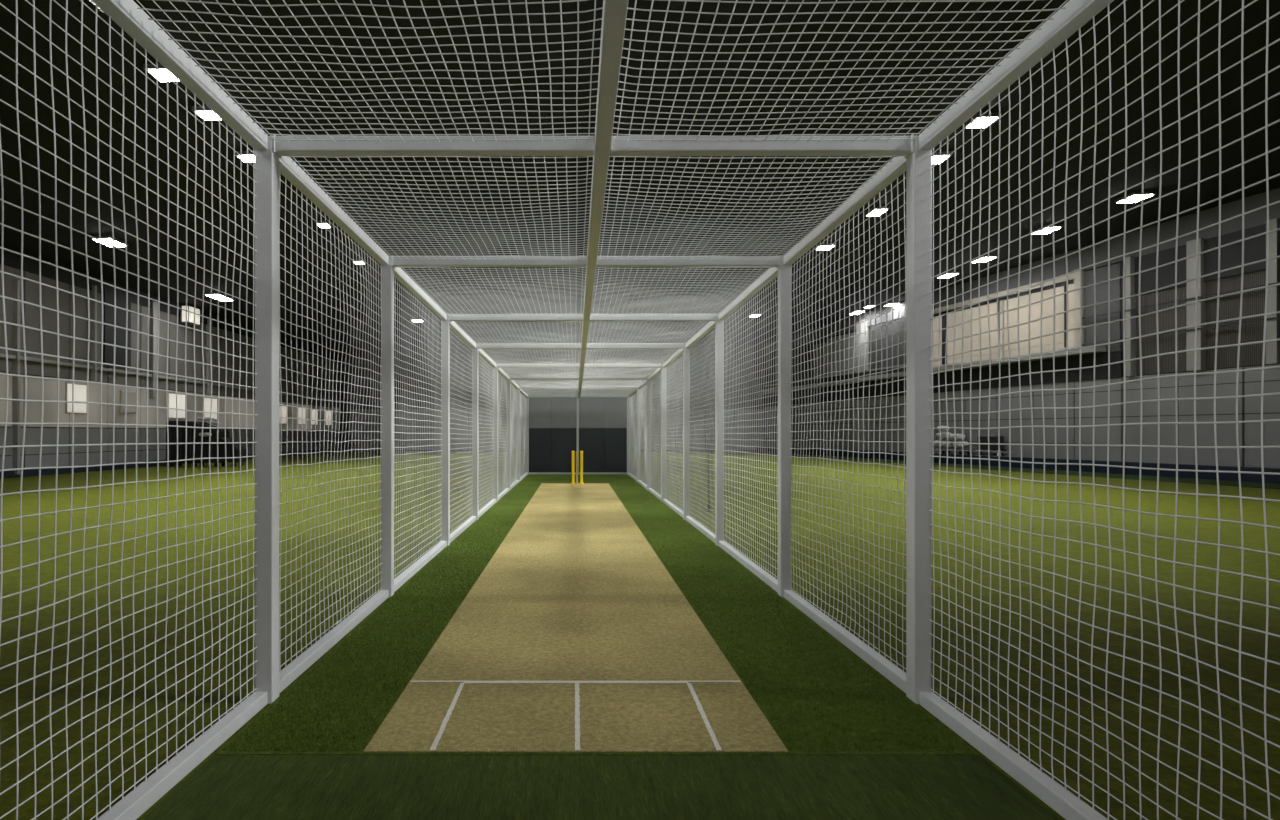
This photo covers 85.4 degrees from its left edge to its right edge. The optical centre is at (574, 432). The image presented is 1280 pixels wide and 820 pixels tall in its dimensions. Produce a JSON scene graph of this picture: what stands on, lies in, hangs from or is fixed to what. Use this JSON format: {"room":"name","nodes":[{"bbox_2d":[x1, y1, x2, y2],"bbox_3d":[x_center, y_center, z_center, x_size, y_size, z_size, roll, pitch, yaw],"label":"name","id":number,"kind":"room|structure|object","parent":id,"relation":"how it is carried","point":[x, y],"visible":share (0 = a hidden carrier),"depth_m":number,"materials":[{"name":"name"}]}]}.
{"room":"sports facility","nodes":[
{"label":"sports facility","id":0,"kind":"room"},
{"bbox_2d":[0,264,342,469],"bbox_3d":[-18.925,-2.326,23.500,0.350,7.620,65.000,0,0,0],"label":"wall","id":1,"kind":"structure","parent":0,"point":[30,289],"depth_m":28.85,"materials":[{"name":"grey paint"}]},
{"bbox_2d":[0,373,22,426],"bbox_3d":[-18.790,-1.096,22.450,0.060,1.760,2.040,0,0,0],"label":"wall panel","id":2,"kind":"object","parent":1,"relation":"in","point":[3,384],"depth_m":22.85,"materials":[{"name":"grey"}]},
{"bbox_2d":[11,280,19,474],"bbox_3d":[-18.690,-1.866,23.060,0.220,6.500,0.120,0,0,0],"label":"trim","id":3,"kind":"structure","parent":1,"relation":"attached to","point":[15,455],"depth_m":23.00,"materials":[{"name":"grey metal"}]},
{"bbox_2d":[24,375,68,426],"bbox_3d":[-18.790,-1.096,24.550,0.060,1.760,2.040,0,0,0],"label":"window","id":4,"kind":"structure","parent":1,"relation":"in","point":[34,386],"depth_m":24.45,"materials":[{"name":"grey glass"}]},
{"bbox_2d":[65,382,86,413],"bbox_3d":[-18.705,-1.291,25.900,0.070,1.150,1.100,0,0,0],"label":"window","id":5,"kind":"structure","parent":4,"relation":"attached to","point":[80,390],"depth_m":25.84,"materials":[{"name":"white"}]},
{"bbox_2d":[69,381,106,427],"bbox_3d":[-18.790,-1.096,26.650,0.060,1.760,2.040,0,0,0],"label":"window","id":6,"kind":"structure","parent":1,"relation":"in","point":[93,389],"depth_m":26.88,"materials":[{"name":"grey"}]},
{"bbox_2d":[90,285,96,380],"bbox_3d":[-18.690,-3.866,26.770,0.220,3.700,0.140,0,0,0],"label":"trim","id":7,"kind":"structure","parent":1,"relation":"attached to","point":[93,293],"depth_m":26.70,"materials":[{"name":"metal"}]},
{"bbox_2d":[103,289,130,367],"bbox_3d":[-18.730,-4.216,28.200,0.140,3.000,1.600,0,0,0],"label":"window","id":8,"kind":"structure","parent":1,"relation":"attached to","point":[108,296],"depth_m":28.08,"materials":[{"name":"black glass"}]},
{"bbox_2d":[107,385,139,427],"bbox_3d":[-18.790,-1.096,28.750,0.060,1.760,2.040,0,0,0],"label":"wall panel","id":9,"kind":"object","parent":1,"relation":"in","point":[119,417],"depth_m":28.36,"materials":[{"name":"grey"}]},
{"bbox_2d":[120,390,135,413],"bbox_3d":[-18.705,-1.291,28.900,0.070,0.950,1.000,0,0,0],"label":"window","id":10,"kind":"structure","parent":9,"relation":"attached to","point":[131,395],"depth_m":28.88,"materials":[{"name":"grey"}]},
{"bbox_2d":[148,301,157,398],"bbox_3d":[-18.690,-3.666,30.580,0.220,4.300,0.360,0,0,0],"label":"trim","id":11,"kind":"structure","parent":1,"relation":"attached to","point":[153,311],"depth_m":30.42,"materials":[{"name":"metal"}]},
{"bbox_2d":[140,389,168,427],"bbox_3d":[-18.790,-1.096,30.850,0.060,1.760,2.040,0,0,0],"label":"wall panel","id":12,"kind":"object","parent":1,"relation":"in","point":[152,412],"depth_m":30.71,"materials":[{"name":"grey"}]},
{"bbox_2d":[168,392,184,418],"bbox_3d":[-18.705,-1.266,32.400,0.070,1.200,1.400,0,0,0],"label":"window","id":13,"kind":"structure","parent":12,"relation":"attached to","point":[171,396],"depth_m":32.24,"materials":[{"name":"white"}]},
{"bbox_2d":[0,448,343,478],"bbox_3d":[-18.740,1.354,23.500,0.120,0.260,65.000,0,0,0],"label":"baseboard","id":14,"kind":"structure","parent":1,"relation":"attached to","point":[30,472],"depth_m":26.82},
{"bbox_2d":[0,246,344,364],"bbox_3d":[-18.750,-5.826,23.500,0.100,0.620,65.000,0,0,0],"label":"trim","id":15,"kind":"structure","parent":1,"relation":"attached to","point":[13,260],"depth_m":27.90,"materials":[{"name":"grey metal"}]},
{"bbox_2d":[0,353,344,401],"bbox_3d":[-18.720,-2.526,23.500,0.160,0.120,65.000,0,0,0],"label":"trim","id":16,"kind":"structure","parent":1,"relation":"attached to","point":[1,354],"depth_m":28.36,"materials":[{"name":"metal"}]},
{"bbox_2d":[169,390,193,420],"bbox_3d":[-18.790,-1.096,32.950,0.060,1.760,2.040,0,0,0],"label":"wall panel","id":17,"kind":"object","parent":1,"relation":"in","point":[190,398],"depth_m":33.58,"materials":[{"name":"grey"}]},
{"bbox_2d":[180,305,199,325],"bbox_3d":[-18.492,-5.616,32.992,0.615,0.840,1.015,0,0,0],"label":"wall spotlight","id":18,"kind":"object","parent":1,"relation":"attached to","point":[190,316],"visible":0.91,"depth_m":32.63,"materials":[{"name":"white"}]},
{"bbox_2d":[194,393,215,425],"bbox_3d":[-18.790,-1.096,35.050,0.060,1.760,2.040,0,0,0],"label":"wall panel","id":19,"kind":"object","parent":1,"relation":"in","point":[199,400],"depth_m":34.48,"materials":[{"name":"grey"}]},
{"bbox_2d":[204,397,216,419],"bbox_3d":[-18.705,-1.241,35.400,0.070,1.150,1.300,0,0,0],"label":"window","id":20,"kind":"structure","parent":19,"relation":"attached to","point":[207,401],"depth_m":35.30,"materials":[{"name":"white"}]},
{"bbox_2d":[206,319,211,395],"bbox_3d":[-18.690,-3.866,35.225,0.220,3.900,0.250,0,0,0],"label":"trim","id":21,"kind":"structure","parent":1,"relation":"attached to","point":[208,367],"depth_m":35.10,"materials":[{"name":"metal"}]},
{"bbox_2d":[216,395,235,427],"bbox_3d":[-18.790,-1.096,37.150,0.060,1.760,2.040,0,0,0],"label":"wall panel","id":22,"kind":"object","parent":1,"relation":"in","point":[221,400],"depth_m":37.25,"materials":[{"name":"grey"}]},
{"bbox_2d":[236,397,252,427],"bbox_3d":[-18.790,-1.096,39.250,0.060,1.760,2.040,0,0,0],"label":"wall panel","id":23,"kind":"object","parent":1,"relation":"in","point":[242,403],"depth_m":39.17,"materials":[{"name":"grey"}]},
{"bbox_2d":[279,402,283,429],"bbox_3d":[-18.790,-1.096,43.450,0.060,1.760,2.040,0,0,0],"label":"window","id":24,"kind":"structure","parent":1,"relation":"in","point":[279,402],"depth_m":44.26,"materials":[{"name":"grey"}]},
{"bbox_2d":[284,402,296,429],"bbox_3d":[-18.790,-1.096,45.550,0.060,1.760,2.040,0,0,0],"label":"window","id":25,"kind":"structure","parent":1,"relation":"in","point":[294,404],"depth_m":45.66,"materials":[{"name":"grey"}]},
{"bbox_2d":[279,405,286,423],"bbox_3d":[-18.705,-1.166,44.200,0.070,1.200,1.200,0,0,0],"label":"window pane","id":26,"kind":"object","parent":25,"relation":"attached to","point":[284,408],"visible":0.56,"depth_m":44.19,"materials":[{"name":"white"}]},
{"bbox_2d":[298,406,304,424],"bbox_3d":[-18.705,-1.191,47.200,0.070,1.250,1.300,0,0,0],"label":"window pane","id":27,"kind":"object","parent":25,"relation":"attached to","point":[299,409],"visible":0.67,"depth_m":47.04,"materials":[{"name":"white"}]},
{"bbox_2d":[299,348,303,404],"bbox_3d":[-18.690,-3.866,47.150,0.220,3.900,0.300,0,0,0],"label":"trim","id":28,"kind":"structure","parent":1,"relation":"attached to","point":[300,403],"depth_m":47.00,"materials":[{"name":"metal"}]},
{"bbox_2d":[298,404,308,429],"bbox_3d":[-18.790,-1.096,47.650,0.060,1.760,2.040,0,0,0],"label":"window","id":29,"kind":"structure","parent":1,"relation":"in","point":[299,426],"depth_m":48.03,"materials":[{"name":"grey"}]},
{"bbox_2d":[310,408,317,424],"bbox_3d":[-18.705,-1.166,49.400,0.070,1.200,1.400,0,0,0],"label":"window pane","id":30,"kind":"object","parent":29,"relation":"attached to","point":[313,411],"visible":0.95,"depth_m":49.38,"materials":[{"name":"white"}]},
{"bbox_2d":[309,405,319,429],"bbox_3d":[-18.790,-1.096,49.750,0.060,1.760,2.040,0,0,0],"label":"window","id":31,"kind":"structure","parent":1,"relation":"in","point":[313,406],"depth_m":50.08,"materials":[{"name":"grey"}]},
{"bbox_2d":[320,406,329,429],"bbox_3d":[-18.790,-1.096,51.850,0.060,1.760,2.040,0,0,0],"label":"window","id":32,"kind":"structure","parent":1,"relation":"in","point":[322,407],"depth_m":51.46,"materials":[{"name":"grey"}]},
{"bbox_2d":[330,407,339,429],"bbox_3d":[-18.790,-1.096,53.950,0.060,1.760,2.040,0,0,0],"label":"window","id":33,"kind":"structure","parent":1,"relation":"in","point":[335,414],"depth_m":54.05,"materials":[{"name":"grey"}]},
{"bbox_2d":[325,409,330,425],"bbox_3d":[-18.705,-1.166,52.300,0.070,1.200,1.300,0,0,0],"label":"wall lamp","id":34,"kind":"object","parent":33,"relation":"attached to","point":[326,412],"visible":0.67,"depth_m":52.05,"materials":[{"name":"white"}]},
{"bbox_2d":[326,411,330,424],"bbox_3d":[-18.680,-1.166,52.300,0.020,1.100,1.200,0,0,0],"label":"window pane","id":35,"kind":"object","parent":34,"relation":"attached to","point":[326,411],"depth_m":52.48,"materials":[{"name":"white"}]},
{"bbox_2d":[343,344,764,450],"bbox_3d":[4.450,-3.216,56.120,47.100,9.400,0.360,0,0,0],"label":"wall","id":36,"kind":"structure","parent":0,"point":[702,437],"depth_m":56.00,"materials":[{"name":"grey paint"}]},
{"bbox_2d":[0,0,1279,357],"bbox_3d":[4.400,-7.003,23.550,47.200,1.855,65.700,0,0,0],"label":"ceiling","id":37,"kind":"structure","parent":0,"point":[1254,40],"depth_m":15.52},
{"bbox_2d":[90,235,128,246],"bbox_3d":[-14.977,-6.165,22.221,0.628,0.125,0.962,0,0,0],"label":"ceiling light","id":38,"kind":"object","parent":37,"relation":"attached to","point":[108,239],"visible":0.76,"depth_m":22.07,"materials":[{"name":"white"}]},
{"bbox_2d":[93,239,124,246],"bbox_3d":[-14.975,-6.121,22.221,0.506,0.020,0.842,-2,0,0],"label":"diffuser","id":39,"kind":"object","parent":38,"relation":"attached to","point":[118,243],"depth_m":22.22,"materials":[{"name":"white"}]},
{"bbox_2d":[143,63,179,81],"bbox_3d":[-7.328,-6.425,12.329,0.486,0.120,0.483,0,0,0],"label":"ceiling light","id":40,"kind":"object","parent":37,"relation":"attached to","point":[151,69],"visible":0.54,"depth_m":12.22,"materials":[{"name":"white"}]},
{"bbox_2d":[149,70,178,81],"bbox_3d":[-7.326,-6.381,12.329,0.364,0.020,0.363,-2,0,0],"label":"diffuser","id":41,"kind":"object","parent":40,"relation":"attached to","point":[161,77],"depth_m":12.33,"materials":[{"name":"white"}]},
{"bbox_2d":[192,106,221,120],"bbox_3d":[-7.365,-6.423,13.882,0.458,0.119,0.450,0,0,0],"label":"ceiling light","id":42,"kind":"object","parent":37,"relation":"attached to","point":[199,110],"visible":0.6,"depth_m":13.75,"materials":[{"name":"white"}]},
{"bbox_2d":[196,111,220,119],"bbox_3d":[-7.364,-6.380,13.882,0.336,0.020,0.330,-2,0,0],"label":"diffuser","id":43,"kind":"object","parent":42,"relation":"attached to","point":[200,113],"depth_m":13.84,"materials":[{"name":"white"}]},
{"bbox_2d":[204,292,234,300],"bbox_3d":[-16.001,-6.130,31.096,0.657,0.126,1.466,0,0,0],"label":"ceiling light","id":44,"kind":"object","parent":37,"relation":"attached to","point":[214,294],"visible":0.76,"depth_m":30.86,"materials":[{"name":"white"}]},
{"bbox_2d":[206,295,231,300],"bbox_3d":[-15.999,-6.086,31.096,0.536,0.020,1.346,-2,0,0],"label":"diffuser","id":45,"kind":"object","parent":44,"relation":"attached to","point":[221,297],"depth_m":31.12,"materials":[{"name":"white"}]},
{"bbox_2d":[235,151,254,161],"bbox_3d":[-7.581,-6.416,16.042,0.472,0.119,0.450,0,0,0],"label":"ceiling light","id":46,"kind":"object","parent":37,"relation":"attached to","point":[244,153],"visible":0.5,"depth_m":15.88,"materials":[{"name":"white"}]},
{"bbox_2d":[238,156,254,161],"bbox_3d":[-7.579,-6.372,16.042,0.350,0.020,0.330,-2,0,0],"label":"diffuser","id":47,"kind":"object","parent":46,"relation":"attached to","point":[250,158],"depth_m":16.00,"materials":[{"name":"white"}]},
{"bbox_2d":[315,220,332,227],"bbox_3d":[-7.721,-6.412,21.219,0.402,0.117,0.450,0,0,0],"label":"ceiling light","id":48,"kind":"object","parent":37,"relation":"attached to","point":[327,221],"visible":0.75,"depth_m":21.06,"materials":[{"name":"white"}]},
{"bbox_2d":[352,259,365,263],"bbox_3d":[-8.075,-6.399,25.788,0.402,0.117,0.450,0,0,0],"label":"ceiling light","id":49,"kind":"object","parent":37,"relation":"attached to","point":[364,262],"visible":0.59,"depth_m":25.62,"materials":[{"name":"white"}]},
{"bbox_2d":[410,318,423,321],"bbox_3d":[-8.924,-6.370,38.964,0.612,0.124,0.714,0,0,0],"label":"ceiling light","id":50,"kind":"object","parent":37,"relation":"attached to","point":[411,319],"visible":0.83,"depth_m":38.71,"materials":[{"name":"white"}]},
{"bbox_2d":[748,313,761,316],"bbox_3d":[10.758,-7.040,41.246,0.612,0.124,0.714,0,0,0],"label":"ceiling light","id":51,"kind":"object","parent":37,"relation":"attached to","point":[752,314],"visible":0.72,"depth_m":40.99,"materials":[{"name":"white"}]},
{"bbox_2d":[814,243,834,249],"bbox_3d":[9.386,-6.993,25.911,0.612,0.124,0.648,0,0,0],"label":"ceiling light","id":52,"kind":"object","parent":37,"relation":"attached to","point":[825,244],"visible":0.81,"depth_m":25.70,"materials":[{"name":"white"}]},
{"bbox_2d":[817,246,832,249],"bbox_3d":[9.388,-6.949,25.911,0.490,0.020,0.528,-2,0,0],"label":"diffuser","id":53,"kind":"object","parent":52,"relation":"attached to","point":[821,247],"depth_m":25.85,"materials":[{"name":"white"}]},
{"bbox_2d":[848,310,864,314],"bbox_3d":[16.927,-7.250,41.420,0.598,0.124,1.130,0,0,0],"label":"ceiling light","id":54,"kind":"object","parent":37,"relation":"attached to","point":[856,311],"visible":0.78,"depth_m":41.24,"materials":[{"name":"white"}]},
{"bbox_2d":[863,304,876,307],"bbox_3d":[16.858,-7.247,39.435,0.538,0.122,0.737,0,0,0],"label":"ceiling light","id":55,"kind":"object","parent":37,"relation":"attached to","point":[871,305],"visible":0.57,"depth_m":39.21,"materials":[{"name":"white"}]},
{"bbox_2d":[864,206,889,215],"bbox_3d":[9.542,-6.998,21.805,0.507,0.121,0.714,0,0,0],"label":"ceiling light","id":56,"kind":"object","parent":37,"relation":"attached to","point":[877,208],"visible":0.86,"depth_m":21.64,"materials":[{"name":"white"}]},
{"bbox_2d":[867,210,885,215],"bbox_3d":[9.544,-6.955,21.805,0.385,0.020,0.594,-2,0,0],"label":"diffuser","id":57,"kind":"object","parent":56,"relation":"attached to","point":[871,212],"depth_m":21.80,"materials":[{"name":"white"}]},
{"bbox_2d":[883,302,900,305],"bbox_3d":[17.922,-7.283,39.014,0.657,0.126,0.793,0,0,0],"label":"ceiling light","id":58,"kind":"object","parent":37,"relation":"attached to","point":[889,303],"visible":0.88,"depth_m":38.79,"materials":[{"name":"white"}]},
{"bbox_2d":[932,151,952,163],"bbox_3d":[9.202,-6.987,17.543,0.507,0.121,0.582,0,0,0],"label":"ceiling light","id":59,"kind":"object","parent":37,"relation":"attached to","point":[936,154],"visible":0.51,"depth_m":17.31,"materials":[{"name":"white"}]},
{"bbox_2d":[932,156,948,163],"bbox_3d":[9.204,-6.943,17.543,0.385,0.020,0.462,-2,0,0],"label":"diffuser","id":60,"kind":"object","parent":59,"relation":"attached to","point":[936,158],"depth_m":17.48,"materials":[{"name":"white"}]},
{"bbox_2d":[936,271,959,277],"bbox_3d":[17.129,-7.256,31.689,0.628,0.125,0.905,0,0,0],"label":"ceiling light","id":61,"kind":"object","parent":37,"relation":"attached to","point":[950,274],"visible":0.83,"depth_m":31.49,"materials":[{"name":"white"}]},
{"bbox_2d":[939,274,956,277],"bbox_3d":[17.131,-7.212,31.689,0.506,0.020,0.785,-2,0,0],"label":"diffuser","id":62,"kind":"object","parent":61,"relation":"attached to","point":[942,275],"depth_m":31.60,"materials":[{"name":"white"}]},
{"bbox_2d":[964,112,1001,127],"bbox_3d":[9.107,-6.984,15.442,0.542,0.122,0.582,0,0,0],"label":"ceiling light","id":63,"kind":"object","parent":37,"relation":"attached to","point":[985,121],"visible":0.73,"depth_m":15.31,"materials":[{"name":"white"}]},
{"bbox_2d":[967,118,996,127],"bbox_3d":[9.108,-6.940,15.442,0.420,0.020,0.462,-2,0,0],"label":"diffuser","id":64,"kind":"object","parent":63,"relation":"attached to","point":[985,122],"depth_m":15.42,"materials":[{"name":"white"}]},
{"bbox_2d":[971,255,997,262],"bbox_3d":[17.038,-7.253,28.746,0.657,0.126,0.905,0,0,0],"label":"ceiling light","id":65,"kind":"object","parent":37,"relation":"attached to","point":[984,258],"visible":0.77,"depth_m":28.50,"materials":[{"name":"white"}]},
{"bbox_2d":[972,257,995,262],"bbox_3d":[17.039,-7.209,28.746,0.536,0.020,0.785,-2,0,0],"label":"diffuser","id":66,"kind":"object","parent":65,"relation":"attached to","point":[982,259],"depth_m":28.66,"materials":[{"name":"white"}]},
{"bbox_2d":[1029,224,1062,233],"bbox_3d":[16.783,-7.245,24.590,0.657,0.126,0.849,0,0,0],"label":"ceiling light","id":67,"kind":"object","parent":37,"relation":"attached to","point":[1049,229],"visible":0.72,"depth_m":24.39,"materials":[{"name":"white"}]},
{"bbox_2d":[1033,227,1060,233],"bbox_3d":[16.785,-7.201,24.590,0.536,0.020,0.729,-2,0,0],"label":"diffuser","id":68,"kind":"object","parent":67,"relation":"attached to","point":[1047,230],"depth_m":24.51,"materials":[{"name":"white"}]},
{"bbox_2d":[1114,191,1156,202],"bbox_3d":[17.265,-7.261,21.275,0.687,0.127,0.793,0,0,0],"label":"ceiling light","id":69,"kind":"object","parent":37,"relation":"attached to","point":[1134,197],"visible":0.96,"depth_m":21.12,"materials":[{"name":"white"}]},
{"bbox_2d":[1118,195,1151,202],"bbox_3d":[17.267,-7.217,21.275,0.565,0.020,0.673,-2,0,0],"label":"diffuser","id":70,"kind":"object","parent":69,"relation":"attached to","point":[1129,198],"depth_m":21.25,"materials":[{"name":"white"}]},
{"bbox_2d":[0,451,1279,819],"bbox_3d":[4.450,1.603,23.357,47.100,0.262,65.886,0,0,0],"label":"floor","id":71,"kind":"structure","parent":0,"point":[1254,563],"depth_m":6.11,"materials":[{"name":"green carpet"}]},
{"bbox_2d":[166,420,245,466],"bbox_3d":[-16.325,0.464,30.605,3.150,2.035,0.990,0,0,0],"label":"stack","id":72,"kind":"object","parent":71,"relation":"on","point":[172,431],"visible":0.73,"depth_m":30.15,"materials":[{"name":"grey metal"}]},
{"bbox_2d":[198,417,214,420],"bbox_3d":[-16.350,-0.616,30.600,0.752,0.181,0.170,0,0,0],"label":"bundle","id":73,"kind":"object","parent":72,"relation":"on","point":[199,418],"visible":0.89,"depth_m":30.54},
{"bbox_2d":[524,389,630,472],"bbox_3d":[0.100,-0.116,25.010,3.876,3.200,0.120,0,0,0],"label":"end wall","id":74,"kind":"structure","parent":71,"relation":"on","point":[552,420],"depth_m":24.95,"materials":[{"name":"paint"}]},
{"bbox_2d":[214,474,978,754],"bbox_3d":[0.100,1.470,13.873,3.510,0.027,21.415,0,0,0],"label":"artificial turf","id":75,"kind":"object","parent":71,"relation":"on","point":[819,698],"visible":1,"depth_m":4.35,"materials":[{"name":"green carpet"}]},
{"bbox_2d":[363,483,787,751],"bbox_3d":[0.004,1.468,11.640,1.960,0.008,16.920,0,0,0],"label":"pitch","id":76,"kind":"object","parent":75,"relation":"on","point":[575,635],"visible":1,"depth_m":4.49,"materials":[{"name":"beige carpet"}]},
{"bbox_2d":[570,451,583,483],"bbox_3d":[0.066,0.989,19.750,0.400,0.955,0.122,0,0,0],"label":"wicket","id":77,"kind":"object","parent":76,"relation":"on","point":[573,452],"visible":1,"depth_m":19.72,"materials":[{"name":"yellow plastic"}]},
{"bbox_2d":[142,755,1060,819],"bbox_3d":[0.100,1.479,1.880,3.510,0.010,2.560,0,0,0],"label":"apron","id":78,"kind":"object","parent":71,"relation":"on","point":[225,787],"visible":1,"depth_m":2.87,"materials":[{"name":"green carpet"}]},
{"bbox_2d":[0,0,1279,819],"bbox_3d":[0.095,-0.093,12.920,3.745,3.153,23.539,0,0,0],"label":"netting","id":79,"kind":"object","parent":71,"relation":"on","point":[912,154],"visible":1,"depth_m":3.77,"materials":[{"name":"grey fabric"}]},
{"bbox_2d":[702,426,712,511],"bbox_3d":[2.540,0.674,13.100,0.240,1.620,0.236,0,0,0],"label":"slim pole","id":80,"kind":"object","parent":71,"relation":"on","point":[708,509],"visible":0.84,"depth_m":13.08,"materials":[{"name":"grey metal"}]},
{"bbox_2d":[934,436,1014,455],"bbox_3d":[18.929,0.809,32.606,0.870,1.350,5.600,0,0,-10],"label":"bench","id":81,"kind":"object","parent":71,"relation":"on","point":[983,439],"visible":0.51,"depth_m":31.96,"materials":[{"name":"grey metal"}]},
{"bbox_2d":[934,440,944,447],"bbox_3d":[18.448,0.567,34.914,0.590,0.419,0.757,0,0,-4],"label":"bag","id":82,"kind":"object","parent":81,"relation":"on","point":[936,445],"visible":0.53,"depth_m":34.69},
{"bbox_2d":[936,432,951,439],"bbox_3d":[18.520,0.158,34.572,0.567,0.402,0.772,0,0,-12],"label":"bag","id":83,"kind":"object","parent":82,"relation":"on","point":[943,434],"visible":0.77,"depth_m":34.36,"materials":[{"name":"fabric"}]},
{"bbox_2d":[937,426,949,430],"bbox_3d":[18.495,-0.224,34.665,0.464,0.283,0.633,0,0,0],"label":"bag","id":84,"kind":"object","parent":83,"relation":"on","point":[942,429],"visible":0.7,"depth_m":34.42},
{"bbox_2d":[943,441,953,448],"bbox_3d":[18.589,0.582,34.173,0.624,0.382,0.647,0,0,-11],"label":"bag","id":85,"kind":"object","parent":81,"relation":"on","point":[950,445],"visible":0.62,"depth_m":34.00,"materials":[{"name":"fabric"}]},
{"bbox_2d":[953,441,969,448],"bbox_3d":[18.718,0.587,33.432,0.586,0.367,0.691,0,0,-7],"label":"bag","id":86,"kind":"object","parent":81,"relation":"on","point":[958,445],"visible":0.64,"depth_m":33.19,"materials":[{"name":"fabric"}]},
{"bbox_2d":[949,434,964,440],"bbox_3d":[18.668,0.208,33.733,0.587,0.357,0.754,0,0,-13],"label":"bag","id":87,"kind":"object","parent":86,"relation":"on","point":[951,436],"visible":0.83,"depth_m":33.45,"materials":[{"name":"fabric"}]},
{"bbox_2d":[757,446,1279,483],"bbox_3d":[20.077,1.254,22.808,0.130,0.460,64.973,0,0,-10],"label":"baseboard","id":88,"kind":"structure","parent":71,"relation":"on","point":[1084,468],"depth_m":25.84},
{"bbox_2d":[763,188,1279,467],"bbox_3d":[21.001,-3.266,24.515,0.420,9.500,68.018,0,0,-10],"label":"wall","id":89,"kind":"structure","parent":0,"point":[1249,382],"depth_m":26.56,"materials":[{"name":"grey paint"}]},
{"bbox_2d":[813,342,826,377],"bbox_3d":[16.816,-4.966,47.385,0.140,2.300,1.624,0,0,-10],"label":"trim","id":90,"kind":"structure","parent":89,"relation":"attached to","point":[816,353],"depth_m":47.30,"materials":[{"name":"metal"}]},
{"bbox_2d":[828,332,855,375],"bbox_3d":[17.289,-5.066,44.684,0.140,2.500,3.046,0,0,-10],"label":"trim","id":91,"kind":"structure","parent":89,"relation":"attached to","point":[839,365],"depth_m":44.49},
{"bbox_2d":[854,400,865,449],"bbox_3d":[17.621,-0.466,42.785,0.140,3.100,1.218,0,0,-10],"label":"trim","id":92,"kind":"structure","parent":89,"relation":"attached to","point":[859,403],"depth_m":42.63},
{"bbox_2d":[856,319,868,370],"bbox_3d":[17.683,-5.366,42.434,0.140,3.100,1.117,0,0,-10],"label":"trim","id":93,"kind":"structure","parent":89,"relation":"attached to","point":[861,326],"depth_m":42.31,"materials":[{"name":"metal"}]},
{"bbox_2d":[871,318,905,370],"bbox_3d":[18.269,-5.066,39.084,0.140,2.700,5.076,0,0,-10],"label":"trim","id":94,"kind":"structure","parent":89,"relation":"attached to","point":[887,354],"depth_m":39.79,"materials":[{"name":"grey metal"}]},
{"bbox_2d":[758,345,1105,393],"bbox_3d":[17.527,-3.456,42.253,0.550,0.640,31.878,0,0,-10],"label":"trim","id":95,"kind":"structure","parent":89,"relation":"attached to","point":[1102,348],"depth_m":33.75,"materials":[{"name":"grey metal"}]},
{"bbox_2d":[764,352,1122,406],"bbox_3d":[17.976,-2.591,40.991,0.100,0.950,30.456,0,0,-10],"label":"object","id":96,"kind":"structure","parent":89,"relation":"attached to","point":[1116,370],"depth_m":31.82,"materials":[{"name":"grey metal"}]},
{"bbox_2d":[933,269,1084,366],"bbox_3d":[19.478,-4.971,32.004,0.200,3.190,9.086,0,0,-10],"label":"window","id":97,"kind":"structure","parent":89,"relation":"in","point":[1073,278],"depth_m":30.90,"materials":[{"name":"beige glass"}]},
{"bbox_2d":[1085,263,1121,354],"bbox_3d":[20.475,-4.766,26.768,0.080,3.300,1.472,0,0,-10],"label":"wall panel","id":98,"kind":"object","parent":89,"relation":"attached to","point":[1101,274],"depth_m":26.65,"materials":[{"name":"grey metal"}]},
{"bbox_2d":[1125,256,1135,375],"bbox_3d":[20.597,-4.316,25.578,0.250,4.400,0.203,0,0,-10],"label":"trim","id":99,"kind":"structure","parent":89,"relation":"attached to","point":[1130,303],"depth_m":25.49,"materials":[{"name":"metal"}]},
{"bbox_2d":[1135,244,1185,294],"bbox_3d":[20.837,-5.766,24.523,0.100,1.400,1.858,0,0,-10],"label":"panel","id":100,"kind":"structure","parent":89,"relation":"attached to","point":[1166,274],"depth_m":24.46,"materials":[{"name":"grey metal"}]},
{"bbox_2d":[1136,286,1185,374],"bbox_3d":[20.882,-3.926,24.531,0.050,3.580,1.858,0,0,-10],"label":"wall panel","id":101,"kind":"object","parent":89,"relation":"attached to","point":[1166,319],"depth_m":24.50,"materials":[{"name":"grey metal"}]},
{"bbox_2d":[1082,282,1279,318],"bbox_3d":[21.473,-4.541,19.703,0.050,0.050,15.736,0,0,-10],"label":"trim","id":102,"kind":"structure","parent":89,"relation":"attached to","point":[1275,282],"depth_m":23.41,"materials":[{"name":"grey metal"}]},
{"bbox_2d":[1082,316,1279,345],"bbox_3d":[21.473,-3.491,19.703,0.050,0.050,15.736,0,0,-10],"label":"trim","id":103,"kind":"structure","parent":89,"relation":"attached to","point":[1279,316],"depth_m":22.99,"materials":[{"name":"grey metal"}]},
{"bbox_2d":[1186,238,1206,370],"bbox_3d":[20.995,-4.316,23.303,0.250,4.400,0.457,0,0,-10],"label":"trim","id":104,"kind":"structure","parent":89,"relation":"attached to","point":[1190,245],"depth_m":23.25,"materials":[{"name":"grey metal"}]},
{"bbox_2d":[1204,224,1265,281],"bbox_3d":[21.246,-5.766,22.188,0.100,1.400,1.827,0,0,-10],"label":"trim","id":105,"kind":"structure","parent":89,"relation":"attached to","point":[1254,248],"depth_m":22.15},
{"bbox_2d":[1206,270,1265,368],"bbox_3d":[21.290,-3.926,22.196,0.050,3.580,1.827,0,0,-10],"label":"wall panel","id":106,"kind":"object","parent":89,"relation":"attached to","point":[1253,302],"depth_m":22.24,"materials":[{"name":"grey metal"}]},
{"bbox_2d":[1266,218,1279,363],"bbox_3d":[21.383,-4.316,21.088,0.250,4.400,0.284,0,0,-10],"label":"trim","id":107,"kind":"structure","parent":89,"relation":"attached to","point":[1273,298],"depth_m":21.01,"materials":[{"name":"grey metal"}]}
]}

